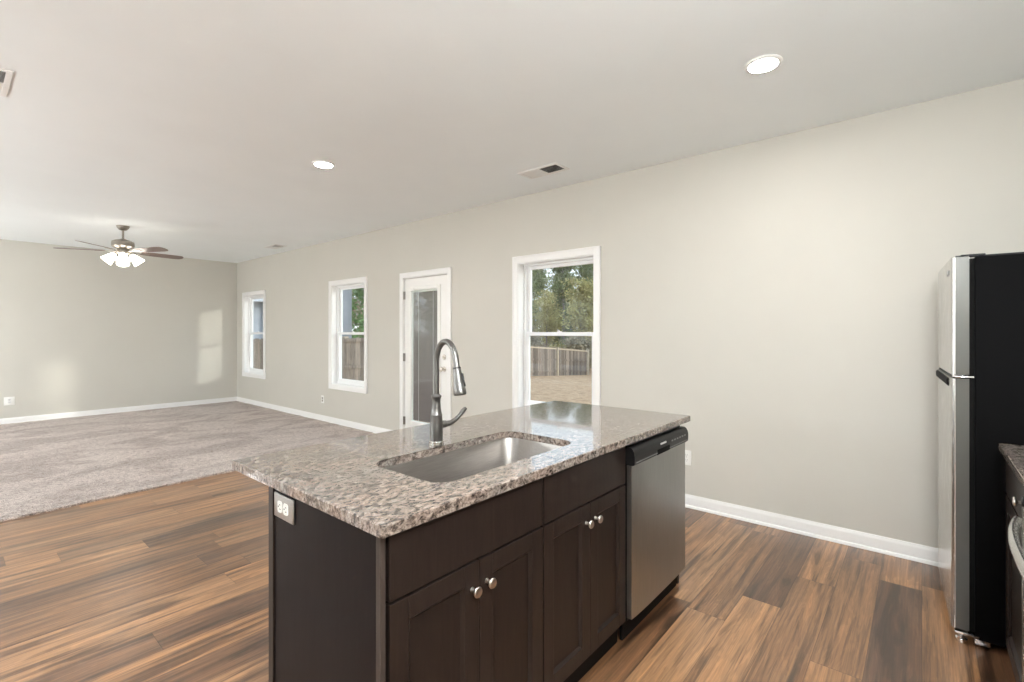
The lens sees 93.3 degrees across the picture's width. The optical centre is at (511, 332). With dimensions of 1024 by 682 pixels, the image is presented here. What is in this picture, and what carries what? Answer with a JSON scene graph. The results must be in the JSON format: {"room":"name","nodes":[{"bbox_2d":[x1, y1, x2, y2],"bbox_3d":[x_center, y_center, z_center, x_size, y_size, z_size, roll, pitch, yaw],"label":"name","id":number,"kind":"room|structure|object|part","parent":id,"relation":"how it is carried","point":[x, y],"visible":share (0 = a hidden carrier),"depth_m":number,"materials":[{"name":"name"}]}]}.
{"room":"kitchen","nodes":[
{"label":"kitchen","id":0,"kind":"room"},
{"bbox_2d":[0,239,236,418],"bbox_3d":[-7.681,0.046,7.058,0.150,2.840,6.735,0,0,40],"label":"wall","id":1,"kind":"structure","parent":0,"point":[80,331],"depth_m":8.07,"materials":[{"name":"beige paint"}]},
{"bbox_2d":[4,397,14,405],"bbox_3d":[-7.469,1.018,7.185,0.009,0.122,0.112,0,0,40],"label":"electrical outlet","id":2,"kind":"object","parent":1,"relation":"attached to","point":[7,400],"visible":1,"depth_m":7.18,"materials":[{"name":"white plastic"}]},
{"bbox_2d":[0,397,236,424],"bbox_3d":[-7.566,1.317,7.058,0.026,0.098,6.585,0,0,40],"label":"baseboard","id":3,"kind":"structure","parent":1,"relation":"attached to","point":[228,399],"depth_m":8.07,"materials":[{"name":"white wood"}]},
{"bbox_2d":[0,471,1015,681],"bbox_3d":[-1.409,1.416,1.840,6.270,0.100,6.585,0,0,40],"label":"floor","id":4,"kind":"structure","parent":0,"point":[170,583],"depth_m":2.41,"materials":[{"name":"brown wood"}]},
{"bbox_2d":[269,478,542,681],"bbox_3d":[-0.326,0.924,1.590,0.642,0.883,0.648,0,0,40],"label":"base cabinet","id":5,"kind":"object","parent":4,"relation":"on","point":[456,596],"visible":0.87,"depth_m":1.37,"materials":[{"name":"brown wood"}]},
{"bbox_2d":[274,491,294,524],"bbox_3d":[-0.700,0.538,1.483,0.128,0.074,0.009,0,0,40],"label":"electrical outlet","id":6,"kind":"object","parent":5,"relation":"attached to","point":[284,507],"visible":1,"depth_m":1.47,"materials":[{"name":"plastic"}]},
{"bbox_2d":[277,501,281,512],"bbox_3d":[-0.717,0.538,1.494,0.028,0.034,0.003,0,0,40],"label":"receptacle","id":7,"kind":"object","parent":6,"relation":"attached to","point":[279,503],"depth_m":1.49,"materials":[{"name":"grey plastic"}]},
{"bbox_2d":[283,503,287,515],"bbox_3d":[-0.687,0.538,1.468,0.028,0.034,0.003,0,0,40],"label":"receptacle","id":8,"kind":"object","parent":6,"relation":"attached to","point":[285,505],"depth_m":1.47,"materials":[{"name":"grey plastic"}]},
{"bbox_3d":[-0.543,0.924,1.365,0.586,0.883,0.014,0,0,40],"label":"panel","id":9,"kind":"part","parent":5,"relation":"part of","materials":[{"name":"laminate"}]},
{"bbox_3d":[-0.119,0.875,1.428,0.020,0.782,0.628,0,0,40],"label":"frame","id":10,"kind":"part","parent":5,"relation":"part of","materials":[{"name":"brown wood"}]},
{"bbox_3d":[-0.203,0.961,1.298,0.018,0.594,0.311,0,0,40],"label":"door","id":11,"kind":"part","parent":5,"relation":"part of","materials":[{"name":"brown wood"}]},
{"bbox_3d":[-0.207,0.961,1.301,0.006,0.470,0.187,0,0,40],"label":"panel","id":12,"kind":"part","parent":5,"relation":"part of","materials":[{"name":"brown wood"}]},
{"bbox_2d":[232,401,689,538],"bbox_3d":[-0.010,0.467,2.175,0.905,0.030,1.977,0,0,40],"label":"countertop","id":13,"kind":"structure","parent":5,"relation":"on","point":[348,480],"depth_m":1.70,"materials":[{"name":"stone"}]},
{"bbox_2d":[429,339,466,446],"bbox_3d":[-0.254,0.238,1.896,0.153,0.428,0.294,0,0,-5],"label":"kitchen faucet","id":14,"kind":"object","parent":13,"relation":"on","point":[437,423],"visible":1,"depth_m":1.92,"materials":[{"name":"silver metal"}]},
{"bbox_3d":[-0.234,0.349,2.006,0.114,0.073,0.024,0,0,-42],"label":"lever","id":15,"kind":"part","parent":14,"relation":"part of","materials":[{"name":"metal"}]},
{"bbox_2d":[385,438,562,481],"bbox_3d":[-0.114,0.582,1.833,0.424,0.199,0.794,0,0,40],"label":"undermount sink","id":16,"kind":"object","parent":13,"relation":"in","point":[454,465],"visible":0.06,"depth_m":2.05,"materials":[{"name":"metal"}]},
{"bbox_3d":[-0.103,0.575,1.416,0.018,0.163,0.622,0,0,40],"label":"false drawer","id":17,"kind":"part","parent":5,"relation":"part of","materials":[{"name":"brown wood"}]},
{"bbox_3d":[-0.103,0.738,1.379,0.030,0.031,0.031,0,0,40],"label":"knob","id":18,"kind":"part","parent":5,"relation":"part of","materials":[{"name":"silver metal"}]},
{"bbox_3d":[-0.064,0.736,1.425,0.030,0.031,0.031,0,0,40],"label":"knob","id":19,"kind":"part","parent":5,"relation":"part of","materials":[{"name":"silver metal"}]},
{"bbox_3d":[-0.001,0.961,1.536,0.018,0.594,0.308,0,0,40],"label":"door","id":20,"kind":"part","parent":5,"relation":"part of","materials":[{"name":"brown wood"}]},
{"bbox_3d":[-0.005,0.961,1.539,0.006,0.470,0.184,0,0,40],"label":"panel","id":21,"kind":"part","parent":5,"relation":"part of","materials":[{"name":"brown wood"}]},
{"bbox_2d":[540,446,624,681],"bbox_3d":[0.081,0.925,2.066,0.636,0.882,0.603,0,0,40],"label":"base cabinet","id":22,"kind":"object","parent":4,"relation":"on","point":[583,526],"visible":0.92,"depth_m":1.84,"materials":[{"name":"brown wood"}]},
{"bbox_3d":[0.200,0.961,1.774,0.018,0.594,0.301,0,0,40],"label":"door","id":23,"kind":"part","parent":22,"relation":"part of","materials":[{"name":"brown wood"}]},
{"bbox_3d":[0.196,0.961,1.777,0.006,0.470,0.177,0,0,40],"label":"panel","id":24,"kind":"part","parent":22,"relation":"part of","materials":[{"name":"brown wood"}]},
{"bbox_3d":[0.296,0.575,1.886,0.018,0.163,0.596,0,0,40],"label":"false drawer","id":25,"kind":"part","parent":22,"relation":"part of","materials":[{"name":"brown wood"}]},
{"bbox_3d":[0.296,0.732,1.849,0.030,0.031,0.031,0,0,40],"label":"knob","id":26,"kind":"part","parent":22,"relation":"part of","materials":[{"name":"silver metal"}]},
{"bbox_3d":[0.340,0.732,1.901,0.030,0.031,0.031,0,0,40],"label":"knob","id":27,"kind":"part","parent":22,"relation":"part of","materials":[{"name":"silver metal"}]},
{"bbox_3d":[0.394,0.961,2.002,0.018,0.594,0.293,0,0,40],"label":"door","id":28,"kind":"part","parent":22,"relation":"part of","materials":[{"name":"brown wood"}]},
{"bbox_3d":[0.390,0.961,2.005,0.006,0.470,0.169,0,0,40],"label":"panel","id":29,"kind":"part","parent":22,"relation":"part of","materials":[{"name":"brown wood"}]},
{"bbox_2d":[619,425,687,640],"bbox_3d":[0.498,0.930,2.526,0.618,0.872,0.626,0,0,40],"label":"dishwasher","id":30,"kind":"object","parent":4,"relation":"on","point":[654,484],"visible":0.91,"depth_m":2.26,"materials":[{"name":"silver metal"}]},
{"bbox_3d":[0.680,1.313,2.372,0.014,0.093,0.614,0,0,40],"label":"toe panel","id":31,"kind":"part","parent":30,"relation":"part of","materials":[{"name":"black"}]},
{"bbox_3d":[0.714,0.914,2.343,0.029,0.667,0.622,0,0,40],"label":"door","id":32,"kind":"part","parent":30,"relation":"part of","materials":[{"name":"metal"}]},
{"bbox_3d":[0.718,0.540,2.340,0.040,0.077,0.626,0,0,40],"label":"control panel","id":33,"kind":"part","parent":30,"relation":"part of","materials":[{"name":"black plastic"}]},
{"bbox_3d":[0.727,0.564,2.324,0.008,0.026,0.140,0,0,40],"label":"pocket handle","id":34,"kind":"part","parent":30,"relation":"part of","materials":[{"name":"black plastic"}]},
{"bbox_2d":[936,252,1023,647],"bbox_3d":[2.451,0.512,2.200,0.743,1.708,0.710,0,0,38],"label":"refrigerator","id":35,"kind":"object","parent":4,"relation":"on","point":[980,374],"visible":1,"depth_m":2.09,"materials":[{"name":"black metal"}]},
{"bbox_3d":[2.199,0.228,2.466,0.018,0.040,0.597,0,0,38],"label":"handle","id":36,"kind":"part","parent":35,"relation":"part of","materials":[{"name":"black"}]},
{"bbox_3d":[2.187,0.754,2.405,0.057,1.100,0.705,0,0,38],"label":"door","id":37,"kind":"part","parent":35,"relation":"part of","materials":[{"name":"grey metal"}]},
{"bbox_3d":[2.187,-0.073,2.405,0.057,0.518,0.705,0,0,38],"label":"freezer door","id":38,"kind":"part","parent":35,"relation":"part of","materials":[{"name":"grey metal"}]},
{"bbox_2d":[1006,461,1023,681],"bbox_3d":[2.021,0.925,1.538,0.636,0.882,0.600,0,0,40],"label":"base cabinet","id":39,"kind":"object","parent":4,"relation":"on","point":[1014,488],"visible":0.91,"depth_m":1.83,"materials":[{"name":"brown wood"}]},
{"bbox_2d":[999,443,1023,486],"bbox_3d":[2.027,0.467,1.535,0.628,0.030,0.631,0,0,40],"label":"countertop","id":40,"kind":"structure","parent":39,"relation":"on","point":[1013,454],"depth_m":1.76,"materials":[{"name":"stone"}]},
{"bbox_3d":[1.808,0.569,1.719,0.019,0.150,0.588,0,0,40],"label":"drawer","id":41,"kind":"part","parent":39,"relation":"part of","materials":[{"name":"brown wood"}]},
{"bbox_3d":[1.673,0.560,1.597,0.030,0.030,0.031,0,0,40],"label":"knob","id":42,"kind":"part","parent":39,"relation":"part of","materials":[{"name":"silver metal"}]},
{"bbox_3d":[1.811,0.955,1.716,0.007,0.490,0.472,0,0,40],"label":"panel","id":43,"kind":"part","parent":39,"relation":"part of","materials":[{"name":"brown wood"}]},
{"bbox_2d":[1008,495,1023,681],"bbox_3d":[1.547,0.826,1.022,0.678,1.080,0.764,0,0,40],"label":"range","id":44,"kind":"object","parent":4,"relation":"on","point":[1017,551],"visible":1,"depth_m":1.38,"materials":[{"name":"silver metal"}]},
{"bbox_3d":[1.308,0.576,1.225,0.051,0.038,0.674,0,0,40],"label":"handle","id":45,"kind":"part","parent":44,"relation":"part of","materials":[{"name":"metal"}]},
{"bbox_3d":[1.510,0.497,1.420,0.022,0.036,0.036,0,0,40],"label":"burner knob","id":46,"kind":"part","parent":44,"relation":"part of","materials":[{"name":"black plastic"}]},
{"bbox_3d":[1.342,0.827,1.196,0.030,0.587,0.756,0,0,40],"label":"oven door","id":47,"kind":"part","parent":44,"relation":"part of","materials":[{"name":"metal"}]},
{"bbox_2d":[0,0,1023,262],"bbox_3d":[-3.297,-1.474,3.440,11.518,0.200,6.885,0,0,40],"label":"ceiling","id":48,"kind":"structure","parent":0,"point":[196,127],"depth_m":2.76,"materials":[{"name":"paint"}]},
{"bbox_2d":[0,68,13,96],"bbox_3d":[-2.843,-1.370,2.603,0.410,0.008,0.196,0,0,40],"label":"ceiling vent","id":49,"kind":"object","parent":48,"relation":"in","point":[6,76],"visible":1,"depth_m":2.63,"materials":[{"name":"grey metal"}]},
{"bbox_2d":[54,225,183,266],"bbox_3d":[-5.017,-1.117,6.281,1.322,0.514,1.316,0,0,40],"label":"ceiling fan","id":50,"kind":"object","parent":48,"relation":"hanging from","point":[122,246],"visible":1,"depth_m":6.17,"materials":[{"name":"grey metal"}]},
{"bbox_3d":[-5.435,-1.049,6.074,0.497,0.035,0.138,0,0,-22],"label":"blade","id":51,"kind":"part","parent":50,"relation":"part of","materials":[{"name":"brown wood"}]},
{"bbox_3d":[-5.136,-0.941,6.152,0.138,0.161,0.157,0,0,40],"label":"lamp shade","id":52,"kind":"part","parent":50,"relation":"part of","materials":[{"name":"white glass"}]},
{"bbox_3d":[-4.931,-0.941,6.122,0.157,0.161,0.138,0,0,40],"label":"lamp shade","id":53,"kind":"part","parent":50,"relation":"part of","materials":[{"name":"white glass"}]},
{"bbox_3d":[-4.901,-0.941,6.328,0.138,0.161,0.157,0,0,40],"label":"lamp shade","id":54,"kind":"part","parent":50,"relation":"part of","materials":[{"name":"white glass"}]},
{"bbox_3d":[-4.584,-1.049,6.129,0.497,0.035,0.138,0,0,14],"label":"blade","id":55,"kind":"part","parent":50,"relation":"part of","materials":[{"name":"brown wood"}]},
{"bbox_3d":[-4.779,-1.049,6.619,0.138,0.035,0.497,0,0,32],"label":"blade","id":56,"kind":"part","parent":50,"relation":"part of","materials":[{"name":"brown wood"}]},
{"bbox_2d":[264,244,286,248],"bbox_3d":[-3.780,-1.370,7.727,0.410,0.008,0.196,0,0,40],"label":"ceiling vent","id":57,"kind":"object","parent":48,"relation":"in","point":[275,246],"visible":1,"depth_m":7.69,"materials":[{"name":"grey metal"}]},
{"bbox_2d":[312,160,334,168],"bbox_3d":[-1.536,-1.368,3.944,0.178,0.012,0.178,0,0,40],"label":"recessed light","id":58,"kind":"object","parent":48,"relation":"in","point":[318,163],"visible":1,"depth_m":3.94,"materials":[{"name":"white"}]},
{"bbox_2d":[517,162,569,178],"bbox_3d":[0.264,-1.370,4.109,0.410,0.008,0.196,0,0,40],"label":"ceiling vent","id":59,"kind":"object","parent":48,"relation":"in","point":[555,167],"visible":1,"depth_m":4.10,"materials":[{"name":"white metal"}]},
{"bbox_2d":[744,54,782,73],"bbox_3d":[1.285,-1.368,2.475,0.178,0.012,0.178,0,0,40],"label":"recessed light","id":60,"kind":"object","parent":48,"relation":"in","point":[762,64],"visible":1,"depth_m":2.47,"materials":[{"name":"white plastic"}]},
{"bbox_2d":[237,79,1023,547],"bbox_3d":[-1.119,0.046,6.009,11.518,2.840,0.150,0,0,40],"label":"wall","id":61,"kind":"structure","parent":0,"point":[778,294],"depth_m":3.48,"materials":[{"name":"beige paint"}]},
{"bbox_2d":[242,290,265,378],"bbox_3d":[-4.787,0.036,9.103,1.005,1.610,0.172,0,0,40],"label":"window","id":62,"kind":"structure","parent":61,"relation":"in","point":[248,298],"depth_m":9.33,"materials":[{"name":"white"}]},
{"bbox_3d":[-4.770,0.368,9.123,0.807,0.744,0.028,0,0,40],"label":"sash","id":63,"kind":"part","parent":62,"relation":"part of","materials":[{"name":"white plastic"}]},
{"bbox_3d":[-4.749,-0.320,9.147,0.807,0.704,0.028,0,0,40],"label":"sash","id":64,"kind":"part","parent":62,"relation":"part of","materials":[{"name":"white plastic"}]},
{"bbox_2d":[237,397,391,432],"bbox_3d":[-3.442,1.317,7.862,5.278,0.098,0.026,0,0,40],"label":"baseboard","id":65,"kind":"structure","parent":61,"relation":"attached to","point":[369,428],"depth_m":7.48,"materials":[{"name":"white wood"}]},
{"bbox_2d":[328,276,367,393],"bbox_3d":[-2.323,0.036,7.014,1.008,1.610,0.172,0,0,40],"label":"window","id":66,"kind":"structure","parent":61,"relation":"in","point":[335,288],"depth_m":7.24,"materials":[{"name":"white"}]},
{"bbox_3d":[-2.306,0.368,7.034,0.810,0.744,0.028,0,0,40],"label":"sash","id":67,"kind":"part","parent":66,"relation":"part of","materials":[{"name":"white plastic"}]},
{"bbox_3d":[-2.285,-0.320,7.058,0.810,0.704,0.028,0,0,40],"label":"sash","id":68,"kind":"part","parent":66,"relation":"part of","materials":[{"name":"white plastic"}]},
{"bbox_2d":[400,267,451,428],"bbox_3d":[-1.024,0.308,5.891,0.952,2.116,0.207,0,0,40],"label":"door","id":69,"kind":"structure","parent":61,"relation":"in","point":[417,344],"depth_m":5.92,"materials":[{"name":"white wood"}]},
{"bbox_3d":[-1.054,0.293,5.890,0.597,1.723,0.056,0,0,40],"label":"lite frame","id":70,"kind":"part","parent":69,"relation":"part of","materials":[{"name":"white plastic"}]},
{"bbox_3d":[-0.810,0.426,5.617,0.060,0.060,0.067,0,0,40],"label":"knob","id":71,"kind":"part","parent":69,"relation":"part of","materials":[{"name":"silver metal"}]},
{"bbox_2d":[512,246,600,407],"bbox_3d":[0.444,0.036,4.670,1.016,1.610,0.172,0,0,40],"label":"window","id":72,"kind":"structure","parent":61,"relation":"in","point":[522,266],"depth_m":4.89,"materials":[{"name":"white"}]},
{"bbox_3d":[0.460,0.368,4.689,0.818,0.744,0.028,0,0,40],"label":"sash","id":73,"kind":"part","parent":72,"relation":"part of","materials":[{"name":"white plastic"}]},
{"bbox_3d":[0.481,-0.320,4.714,0.818,0.704,0.028,0,0,40],"label":"sash","id":74,"kind":"part","parent":72,"relation":"part of","materials":[{"name":"white plastic"}]},
{"bbox_2d":[685,450,690,465],"bbox_3d":[1.370,0.981,3.794,0.072,0.116,0.009,0,0,40],"label":"electrical outlet","id":75,"kind":"object","parent":61,"relation":"attached to","point":[687,452],"visible":0.75,"depth_m":3.79,"materials":[{"name":"white plastic"}]},
{"bbox_2d":[685,494,937,566],"bbox_3d":[1.203,1.317,3.925,4.980,0.098,0.026,0,0,40],"label":"baseboard","id":76,"kind":"structure","parent":61,"relation":"attached to","point":[871,542],"depth_m":3.21,"materials":[{"name":"white wood"}]},
{"label":"outside","id":77,"kind":"structure","parent":0,"visible":0},
{"bbox_2d":[415,366,591,422],"bbox_3d":[-7.465,2.755,25.991,105.000,1.978,150.000,0,0,40],"label":"lawn","id":78,"kind":"structure","parent":77,"point":[566,388],"depth_m":20.34,"materials":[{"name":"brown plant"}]},
{"bbox_2d":[253,289,351,339],"bbox_3d":[-12.880,-0.984,13.014,8.520,5.700,16.000,0,0,40],"label":"house","id":79,"kind":"structure","parent":78,"relation":"on","point":[347,294],"depth_m":16.44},
{"bbox_2d":[253,336,429,380],"bbox_3d":[-4.439,1.097,12.939,0.195,1.982,5.720,0,0,40],"label":"wooden fence","id":80,"kind":"object","parent":78,"relation":"on","point":[353,348],"visible":0.14,"depth_m":12.96,"materials":[{"name":"brown wood"}]},
{"bbox_3d":[-4.380,0.203,12.889,0.040,0.085,5.600,0,0,40],"label":"rail","id":81,"kind":"part","parent":80,"relation":"part of","materials":[{"name":"wood"}]},
{"bbox_3d":[-4.380,0.923,12.889,0.040,0.085,5.600,0,0,40],"label":"rail","id":82,"kind":"part","parent":80,"relation":"part of","materials":[{"name":"wood"}]},
{"bbox_2d":[352,290,363,327],"bbox_3d":[-9.459,-0.993,28.655,5.957,7.174,5.391,0,0,40],"label":"tree","id":83,"kind":"object","parent":78,"relation":"on","point":[358,302],"visible":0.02,"depth_m":28.20,"materials":[{"name":"green plant"}]},
{"bbox_2d":[352,288,433,337],"bbox_3d":[-6.714,-1.269,23.826,5.585,7.610,5.998,0,0,19],"label":"evergreen tree","id":84,"kind":"object","parent":78,"relation":"on","point":[359,293],"visible":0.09,"depth_m":23.22,"materials":[{"name":"green plant"}]},
{"bbox_2d":[353,294,434,335],"bbox_3d":[-8.413,-1.910,33.566,7.943,9.566,7.188,0,0,-17],"label":"tree","id":85,"kind":"object","parent":78,"relation":"on","point":[415,300],"visible":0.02,"depth_m":33.15,"materials":[{"name":"green plant"}]},
{"bbox_2d":[419,290,436,330],"bbox_3d":[-9.539,-3.058,60.751,6.104,14.169,6.808,0,0,-20],"label":"pine tree","id":86,"kind":"object","parent":78,"relation":"on","point":[427,292],"visible":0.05,"depth_m":60.54,"materials":[{"name":"green plant"}]},
{"bbox_2d":[430,345,588,375],"bbox_3d":[0.316,1.723,27.532,0.141,2.906,20.114,0,0,32],"label":"wooden fence","id":87,"kind":"object","parent":78,"relation":"on","point":[544,361],"visible":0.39,"depth_m":31.73,"materials":[{"name":"brown wood"}]},
{"bbox_3d":[2.995,1.910,31.752,0.120,1.880,0.120,0,0,32],"label":"post","id":88,"kind":"part","parent":87,"relation":"part of","materials":[{"name":"brown wood"}]},
{"bbox_3d":[0.295,0.881,27.545,0.040,1.111,19.994,0,0,32],"label":"rail","id":89,"kind":"part","parent":87,"relation":"part of","materials":[{"name":"brown wood"}]},
{"bbox_3d":[0.295,1.601,27.545,0.040,1.111,19.994,0,0,32],"label":"rail","id":90,"kind":"part","parent":87,"relation":"part of","materials":[{"name":"wood"}]},
{"bbox_3d":[0.295,2.351,27.545,0.040,1.111,19.994,0,0,32],"label":"rail","id":91,"kind":"part","parent":87,"relation":"part of","materials":[{"name":"wood"}]},
{"bbox_3d":[5.665,2.236,35.977,0.120,1.880,0.120,0,0,32],"label":"post","id":92,"kind":"part","parent":87,"relation":"part of","materials":[{"name":"brown wood"}]},
{"bbox_2d":[532,269,541,338],"bbox_3d":[2.195,-4.870,90.055,7.730,17.943,8.621,0,0,32],"label":"pine tree","id":93,"kind":"object","parent":78,"relation":"on","point":[533,271],"visible":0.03,"depth_m":89.50,"materials":[{"name":"green plant"}]},
{"bbox_2d":[530,329,551,346],"bbox_3d":[1.161,1.545,43.814,6.002,4.617,5.775,0,0,-18],"label":"shrub","id":94,"kind":"object","parent":78,"relation":"on","point":[533,339],"visible":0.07,"depth_m":43.73,"materials":[{"name":"green plant"}]},
{"bbox_2d":[532,269,551,339],"bbox_3d":[5.256,-7.225,102.694,11.142,22.848,11.172,0,0,-17],"label":"pine tree","id":95,"kind":"object","parent":78,"relation":"on","point":[542,277],"visible":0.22,"depth_m":101.82,"materials":[{"name":"green plant"}]},
{"bbox_2d":[532,292,567,348],"bbox_3d":[4.626,-0.474,58.405,5.201,8.998,6.978,0,0,-33],"label":"broadleaf tree","id":96,"kind":"object","parent":78,"relation":"on","point":[544,317],"visible":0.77,"depth_m":58.26,"materials":[{"name":"green plant"}]},
{"bbox_2d":[536,288,569,347],"bbox_3d":[5.894,-1.498,75.865,8.672,11.182,6.463,0,0,-6],"label":"broadleaf tree","id":97,"kind":"object","parent":78,"relation":"on","point":[547,291],"visible":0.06,"depth_m":75.68,"materials":[{"name":"green plant"}]},
{"bbox_2d":[545,265,579,346],"bbox_3d":[6.997,-3.559,65.921,7.309,15.211,6.553,0,0,3],"label":"pine tree","id":98,"kind":"object","parent":78,"relation":"on","point":[563,276],"visible":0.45,"depth_m":65.26,"materials":[{"name":"green plant"}]},
{"bbox_2d":[548,268,579,336],"bbox_3d":[9.085,-5.038,84.399,7.881,18.294,8.790,0,0,41],"label":"pine tree","id":99,"kind":"object","parent":78,"relation":"on","point":[552,275],"visible":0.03,"depth_m":84.53,"materials":[{"name":"green plant"}]},
{"bbox_2d":[551,276,592,365],"bbox_3d":[6.426,-0.798,47.148,7.514,9.689,5.600,0,0,-11],"label":"broadleaf tree","id":100,"kind":"object","parent":78,"relation":"on","point":[579,319],"visible":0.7,"depth_m":46.77,"materials":[{"name":"green plant"}]},
{"bbox_2d":[555,336,591,371],"bbox_3d":[5.401,1.814,40.561,4.929,3.940,5.122,0,0,41],"label":"shrub","id":101,"kind":"object","parent":78,"relation":"on","point":[574,342],"visible":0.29,"depth_m":39.92,"materials":[{"name":"green plant"}]},
{"bbox_2d":[573,264,590,336],"bbox_3d":[15.689,-7.225,97.090,11.172,22.848,11.142,0,0,-42],"label":"pine tree","id":102,"kind":"object","parent":78,"relation":"on","point":[582,269],"visible":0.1,"depth_m":96.45,"materials":[{"name":"green plant"}]},
{"bbox_2d":[578,264,592,331],"bbox_3d":[12.544,-3.900,70.294,7.651,15.923,6.860,0,0,7],"label":"pine tree","id":103,"kind":"object","parent":78,"relation":"on","point":[588,265],"visible":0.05,"depth_m":69.37,"materials":[{"name":"green plant"}]},
{"bbox_2d":[582,264,592,345],"bbox_3d":[9.385,-2.890,54.230,5.954,13.819,6.640,0,0,13],"label":"pine tree","id":104,"kind":"object","parent":78,"relation":"on","point":[589,264],"visible":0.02,"depth_m":54.00,"materials":[{"name":"green plant"}]},
{"bbox_3d":[-5.688,1.431,5.467,4.948,0.070,6.585,0,0,40],"label":"floor slab","id":105,"kind":"structure","parent":0,"visible":0},
{"bbox_2d":[0,401,375,521],"bbox_3d":[-5.485,1.366,5.295,5.481,0.039,6.585,0,0,40],"label":"floor","id":106,"kind":"structure","parent":105,"relation":"on","point":[50,465],"depth_m":5.72,"materials":[{"name":"beige carpet"}]}
]}

